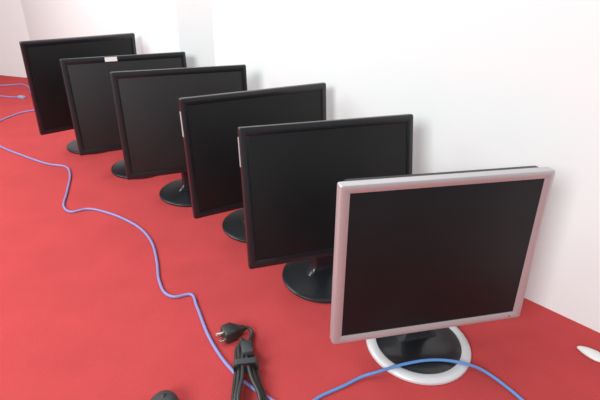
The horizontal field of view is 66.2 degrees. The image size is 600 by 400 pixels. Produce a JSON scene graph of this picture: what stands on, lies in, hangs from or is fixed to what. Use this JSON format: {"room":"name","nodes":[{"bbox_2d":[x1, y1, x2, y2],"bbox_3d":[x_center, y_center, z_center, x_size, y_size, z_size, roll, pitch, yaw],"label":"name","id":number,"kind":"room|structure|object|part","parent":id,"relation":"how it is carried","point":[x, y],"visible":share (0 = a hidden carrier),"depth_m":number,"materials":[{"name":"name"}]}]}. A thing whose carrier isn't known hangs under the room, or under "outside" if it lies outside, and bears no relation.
{"room":"computer lab","nodes":[
{"label":"computer lab","id":0,"kind":"room"},
{"bbox_2d":[0,0,29,77],"bbox_3d":[-3.711,-2.330,2.685,4.728,2.800,0.158,8,28,13],"label":"wall","id":1,"kind":"structure","parent":0,"point":[13,27],"depth_m":2.69,"materials":[{"name":"white paint"}]},
{"bbox_2d":[21,0,214,67],"bbox_3d":[-0.867,-1.704,1.656,1.707,2.800,0.227,24,35,36],"label":"wall pier","id":2,"kind":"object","parent":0,"point":[158,26],"depth_m":1.75,"materials":[{"name":"white paint"}]},
{"bbox_2d":[0,75,599,399],"bbox_3d":[-1.108,0.244,0.991,10.200,0.050,8.500,2,28,0],"label":"floor","id":3,"kind":"structure","parent":0,"point":[85,314],"depth_m":0.99,"materials":[{"name":"red carpet"}]},
{"bbox_2d":[0,95,25,98],"bbox_3d":[-1.656,-0.555,2.419,0.458,0.014,0.020,5,28,7],"label":"cable","id":4,"kind":"object","parent":3,"relation":"on","point":[19,96],"visible":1,"depth_m":2.40,"materials":[{"name":"blue plastic"}]},
{"bbox_2d":[0,84,29,89],"bbox_3d":[-1.557,-0.592,2.505,0.713,0.006,0.255,13,30,21],"label":"cable","id":5,"kind":"object","parent":3,"relation":"on","point":[9,84],"visible":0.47,"depth_m":2.62,"materials":[{"name":"blue plastic"}]},
{"bbox_2d":[19,33,136,154],"bbox_3d":[-0.815,-0.405,1.742,0.385,0.422,0.202,-22,36,-37],"label":"computer monitor","id":6,"kind":"object","parent":3,"relation":"on","point":[41,58],"visible":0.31,"depth_m":1.60,"materials":[{"name":"black plastic"}]},
{"bbox_2d":[59,52,186,178],"bbox_3d":[-0.567,-0.291,1.567,0.382,0.396,0.202,-13,31,-26],"label":"computer monitor","id":7,"kind":"object","parent":3,"relation":"on","point":[87,80],"visible":0.37,"depth_m":1.47,"materials":[{"name":"black plastic"}]},
{"bbox_2d":[0,110,274,399],"bbox_3d":[-0.702,0.005,1.411,0.319,0.006,2.180,-16,32,-30],"label":"cable","id":8,"kind":"object","parent":3,"relation":"on","point":[219,354],"visible":0.95,"depth_m":1.15,"materials":[{"name":"blue plastic"}]},
{"bbox_2d":[150,390,178,399],"bbox_3d":[-0.228,0.347,0.757,0.062,0.032,0.084,0,28,-4],"label":"computer mouse","id":9,"kind":"object","parent":3,"relation":"on","point":[164,394],"visible":1,"depth_m":0.77,"materials":[{"name":"grey plastic"}]},
{"bbox_2d":[110,64,247,206],"bbox_3d":[-0.346,-0.201,1.404,0.380,0.399,0.202,-10,30,-21],"label":"computer monitor","id":10,"kind":"object","parent":3,"relation":"on","point":[146,102],"visible":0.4,"depth_m":1.32,"materials":[{"name":"black plastic"}]},
{"bbox_2d":[216,322,266,399],"bbox_3d":[-0.109,0.307,0.837,0.076,0.035,0.232,-5,28,-12],"label":"power cord","id":11,"kind":"object","parent":3,"relation":"on","point":[230,332],"visible":1,"depth_m":0.84,"materials":[{"name":"black rubber"}]},
{"bbox_3d":[-0.101,0.310,0.839,0.061,0.030,0.230,-5,28,-12],"label":"cord","id":12,"kind":"part","parent":11,"relation":"part of","materials":[{"name":"black rubber"}]},
{"bbox_2d":[178,82,325,242],"bbox_3d":[-0.116,-0.102,1.234,0.394,0.394,0.202,-13,31,-27],"label":"computer monitor","id":13,"kind":"object","parent":3,"relation":"on","point":[209,123],"visible":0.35,"depth_m":1.14,"materials":[{"name":"black plastic"}]},
{"bbox_2d":[237,114,412,302],"bbox_3d":[0.063,0.014,1.028,0.389,0.388,0.202,-7,29,-17],"label":"computer monitor","id":14,"kind":"object","parent":3,"relation":"on","point":[291,173],"visible":0.61,"depth_m":0.97,"materials":[{"name":"black plastic"}]},
{"bbox_2d":[313,358,523,399],"bbox_3d":[0.197,0.353,0.783,0.420,0.021,0.182,-4,28,-11],"label":"cable","id":15,"kind":"object","parent":3,"relation":"on","point":[429,359],"visible":1,"depth_m":0.85,"materials":[{"name":"blue plastic"}]},
{"bbox_2d":[330,166,554,384],"bbox_3d":[0.242,0.124,0.842,0.384,0.375,0.206,-5,28,-12],"label":"computer monitor","id":16,"kind":"object","parent":3,"relation":"on","point":[418,258],"visible":1,"depth_m":0.81,"materials":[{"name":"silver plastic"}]},
{"bbox_2d":[577,346,599,361],"bbox_3d":[0.579,0.304,0.912,0.054,0.010,0.028,26,36,38],"label":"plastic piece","id":17,"kind":"object","parent":3,"relation":"on","point":[591,353],"visible":1,"depth_m":0.91,"materials":[{"name":"white plastic"}]},
{"bbox_2d":[212,0,599,332],"bbox_3d":[1.126,-0.791,0.027,3.762,2.800,0.150,26,36,38],"label":"wall","id":18,"kind":"structure","parent":0,"point":[484,84],"depth_m":1.01,"materials":[{"name":"white paint"}]}
]}

